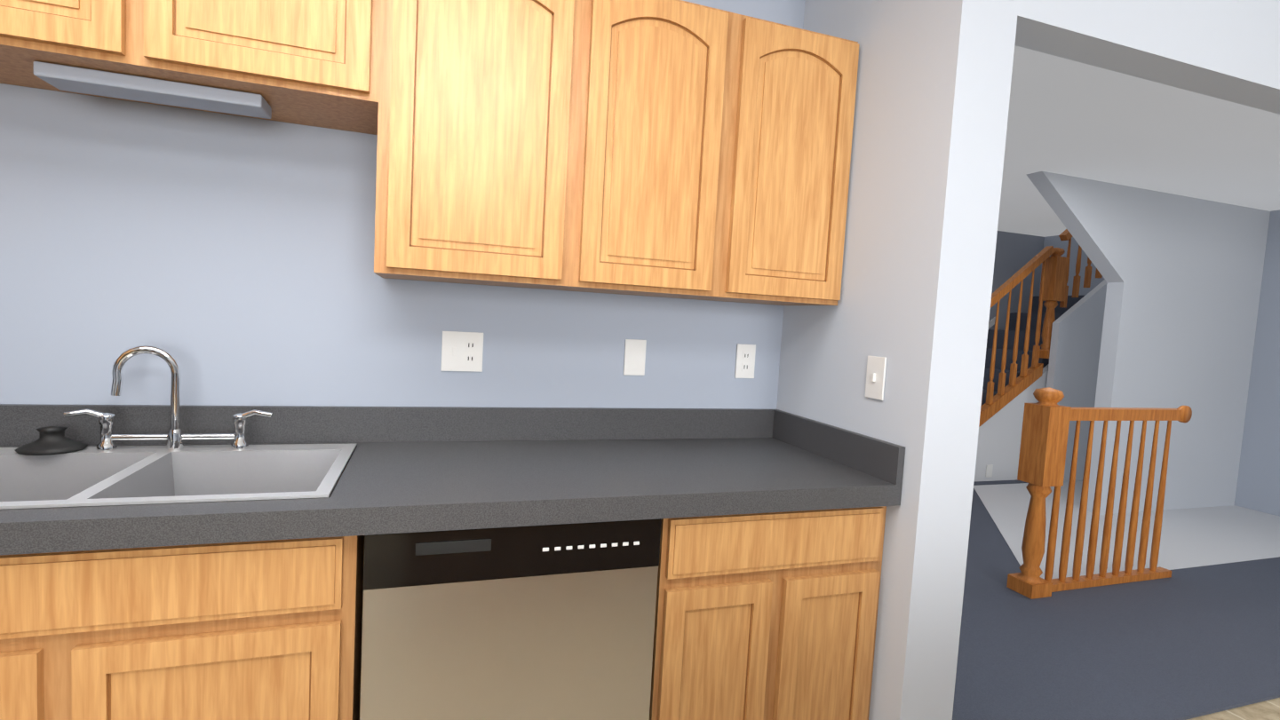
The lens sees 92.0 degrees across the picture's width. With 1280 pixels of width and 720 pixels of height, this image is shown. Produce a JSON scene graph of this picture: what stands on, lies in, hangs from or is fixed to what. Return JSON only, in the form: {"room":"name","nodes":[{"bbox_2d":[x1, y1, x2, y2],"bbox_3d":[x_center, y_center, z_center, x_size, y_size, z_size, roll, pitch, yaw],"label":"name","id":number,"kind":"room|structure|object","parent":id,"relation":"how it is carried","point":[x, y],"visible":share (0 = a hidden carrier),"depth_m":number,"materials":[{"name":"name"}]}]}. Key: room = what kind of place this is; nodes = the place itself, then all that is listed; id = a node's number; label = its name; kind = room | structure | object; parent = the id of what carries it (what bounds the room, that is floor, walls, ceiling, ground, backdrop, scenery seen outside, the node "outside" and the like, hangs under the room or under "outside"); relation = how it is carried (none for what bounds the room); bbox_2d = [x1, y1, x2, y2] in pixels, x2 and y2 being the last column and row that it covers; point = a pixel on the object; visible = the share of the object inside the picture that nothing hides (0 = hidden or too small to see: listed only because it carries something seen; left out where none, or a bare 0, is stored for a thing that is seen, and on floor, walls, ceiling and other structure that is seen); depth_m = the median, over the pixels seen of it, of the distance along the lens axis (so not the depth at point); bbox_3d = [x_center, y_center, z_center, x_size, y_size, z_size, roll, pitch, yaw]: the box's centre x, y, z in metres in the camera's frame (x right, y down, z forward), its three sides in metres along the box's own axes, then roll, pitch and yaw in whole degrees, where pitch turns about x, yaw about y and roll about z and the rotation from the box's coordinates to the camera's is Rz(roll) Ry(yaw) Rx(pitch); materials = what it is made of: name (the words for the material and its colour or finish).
{"room":"kitchen","nodes":[
{"label":"kitchen","id":0,"kind":"room"},
{"bbox_2d":[0,0,805,409],"bbox_3d":[-1.031,-0.104,1.756,3.190,2.470,0.150,2,4,-19],"label":"wall","id":1,"kind":"structure","parent":0,"point":[222,259],"depth_m":1.67,"materials":[{"name":"blue paint"}]},
{"bbox_2d":[0,404,774,446],"bbox_3d":[-1.018,0.177,1.693,3.186,0.100,0.019,2,4,-19],"label":"backsplash","id":2,"kind":"structure","parent":1,"relation":"attached to","point":[19,423],"depth_m":1.78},
{"bbox_2d":[0,0,859,305],"bbox_3d":[-0.622,-0.610,1.596,2.548,0.785,0.328,2,4,-19],"label":"upper cabinet","id":3,"kind":"object","parent":1,"relation":"attached to","point":[666,149],"visible":1,"depth_m":1.58,"materials":[{"name":"brown wood"}]},
{"bbox_2d":[33,61,271,119],"bbox_3d":[-1.092,-0.612,1.412,0.420,0.030,0.100,2,4,-19],"label":"under-cabinet light","id":4,"kind":"object","parent":3,"relation":"attached to","point":[79,80],"visible":1,"depth_m":1.38,"materials":[{"name":"blue paint"}]},
{"bbox_2d":[441,331,483,372],"bbox_3d":[-0.530,-0.025,1.844,0.118,0.118,0.014,2,4,-19],"label":"electrical outlet","id":5,"kind":"object","parent":1,"relation":"attached to","point":[462,351],"visible":1,"depth_m":1.84,"materials":[{"name":"white plastic"}]},
{"bbox_2d":[623,339,646,375],"bbox_3d":[-0.016,-0.008,2.024,0.072,0.118,0.006,2,4,-19],"label":"blank wall plate","id":6,"kind":"object","parent":1,"relation":"attached to","point":[634,356],"visible":1,"depth_m":2.02,"materials":[{"name":"white plastic"}]},
{"bbox_2d":[734,343,755,378],"bbox_3d":[0.368,0.004,2.154,0.072,0.118,0.008,2,4,-19],"label":"electrical outlet","id":7,"kind":"object","parent":1,"relation":"attached to","point":[745,361],"visible":1,"depth_m":2.15,"materials":[{"name":"white plastic"}]},
{"bbox_2d":[776,0,1018,719],"bbox_3d":[0.173,-0.150,3.442,0.175,2.470,3.970,2,4,-19],"label":"wall","id":8,"kind":"structure","parent":0,"point":[930,123],"depth_m":1.61,"materials":[{"name":"white paint"}]},
{"bbox_2d":[771,409,905,485],"bbox_3d":[0.581,0.252,1.904,0.020,0.100,0.618,2,4,-19],"label":"backsplash","id":9,"kind":"structure","parent":8,"relation":"attached to","point":[883,459],"depth_m":1.82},
{"bbox_2d":[864,356,886,400],"bbox_3d":[0.653,0.049,1.722,0.014,0.118,0.072,2,4,-19],"label":"light switch","id":10,"kind":"object","parent":8,"relation":"attached to","point":[875,377],"visible":1,"depth_m":1.72,"materials":[{"name":"white plastic"}]},
{"bbox_2d":[988,230,1044,330],"bbox_3d":[2.111,-0.231,6.274,5.315,2.470,0.150,2,4,-19],"label":"wall","id":11,"kind":"structure","parent":0,"point":[1014,253],"depth_m":6.81,"materials":[{"name":"blue paint"}]},
{"bbox_2d":[1046,279,1107,481],"bbox_3d":[4.277,0.016,5.809,1.098,2.256,0.065,2,4,-19],"label":"wall","id":12,"kind":"structure","parent":0,"point":[1075,351],"depth_m":5.70,"materials":[{"name":"white paint"}]},
{"bbox_2d":[952,479,1279,719],"bbox_3d":[2.588,1.152,4.436,5.115,0.012,3.850,2,4,-19],"label":"floor","id":13,"kind":"structure","parent":0,"point":[1185,644],"depth_m":2.69,"materials":[{"name":"carpet"}]},
{"bbox_2d":[974,229,1102,481],"bbox_3d":[3.326,-0.447,6.036,2.817,3.041,1.038,2,4,-19],"label":"staircase","id":14,"kind":"structure","parent":13,"relation":"on","point":[1016,365],"depth_m":5.65,"materials":[{"name":"brown wood"}]},
{"bbox_2d":[985,464,993,477],"bbox_3d":[3.161,1.005,5.594,0.070,0.115,0.006,2,4,-19],"label":"outlet","id":15,"kind":"object","parent":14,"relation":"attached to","point":[989,471],"visible":1,"depth_m":5.59,"materials":[{"name":"white plastic"}]},
{"bbox_2d":[1006,387,1192,599],"bbox_3d":[2.502,0.682,3.312,1.128,1.062,0.140,2,4,-19],"label":"balustrade","id":16,"kind":"object","parent":13,"relation":"on","point":[1047,418],"visible":1,"depth_m":3.24,"materials":[{"name":"brown wood"}]},
{"bbox_2d":[973,480,1279,719],"bbox_3d":[1.893,1.396,1.085,8.980,0.135,10.170,2,4,-19],"label":"floor","id":17,"kind":"structure","parent":0,"point":[1193,537],"depth_m":4.29,"materials":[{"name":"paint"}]},
{"bbox_2d":[0,556,3,719],"bbox_3d":[-1.696,0.707,1.197,0.368,0.855,0.607,2,4,-19],"label":"base cabinet","id":18,"kind":"object","parent":17,"relation":"on","point":[1,558],"depth_m":1.06,"materials":[{"name":"brown wood"}]},
{"bbox_2d":[359,518,661,719],"bbox_3d":[-0.365,0.753,1.630,0.638,0.852,0.594,2,4,-19],"label":"dishwasher","id":19,"kind":"object","parent":17,"relation":"on","point":[545,623],"visible":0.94,"depth_m":1.34,"materials":[{"name":"silver metal"}]},
{"bbox_2d":[649,507,886,719],"bbox_3d":[0.247,0.770,1.861,0.646,0.855,0.607,2,4,-19],"label":"base cabinet","id":20,"kind":"object","parent":17,"relation":"on","point":[769,562],"depth_m":1.56,"materials":[{"name":"brown wood"}]},
{"bbox_2d":[0,436,902,556],"bbox_3d":[-0.924,0.279,1.406,3.186,0.055,0.637,2,4,-19],"label":"countertop","id":21,"kind":"structure","parent":20,"relation":"on","point":[385,486],"depth_m":1.41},
{"bbox_2d":[63,345,272,451],"bbox_3d":[-1.157,0.093,1.539,0.432,0.258,0.041,2,4,-19],"label":"faucet","id":22,"kind":"object","parent":21,"relation":"on","point":[175,437],"visible":1,"depth_m":1.52,"materials":[{"name":"silver metal"}]},
{"bbox_2d":[0,444,356,509],"bbox_3d":[-1.113,0.327,1.352,0.846,0.176,0.496,2,4,-19],"label":"sink","id":23,"kind":"object","parent":21,"relation":"in","point":[128,475],"visible":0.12,"depth_m":1.47,"materials":[{"name":"white ceramic"}]},
{"bbox_2d":[14,426,87,455],"bbox_3d":[-1.397,0.185,1.469,0.128,0.058,0.128,2,4,-19],"label":"stopper","id":24,"kind":"object","parent":23,"relation":"on","point":[51,441],"visible":0.98,"depth_m":1.45,"materials":[{"name":"black rubber"}]},
{"bbox_2d":[997,45,1279,237],"bbox_3d":[2.036,-1.177,0.914,8.980,0.120,10.170,2,4,-19],"label":"ceiling","id":25,"kind":"structure","parent":0,"point":[1069,117],"depth_m":3.50,"materials":[{"name":"white paint"}]},
{"bbox_2d":[1014,0,1279,114],"bbox_3d":[3.349,-0.963,2.410,5.115,0.360,0.120,2,4,-19],"label":"wall","id":26,"kind":"structure","parent":0,"point":[1228,50],"depth_m":1.75,"materials":[{"name":"white paint"}]},
{"bbox_2d":[1025,171,1270,515],"bbox_3d":[3.868,-0.039,4.784,2.538,2.456,0.120,2,4,-19],"label":"wall","id":27,"kind":"structure","parent":0,"point":[1181,275],"depth_m":4.80,"materials":[{"name":"white paint"}]},
{"bbox_2d":[1038,209,1279,516],"bbox_3d":[6.148,0.258,2.324,0.200,2.470,9.970,2,4,-19],"label":"wall","id":28,"kind":"structure","parent":0,"point":[1258,487],"depth_m":5.06,"materials":[{"name":"blue paint"}]}
]}

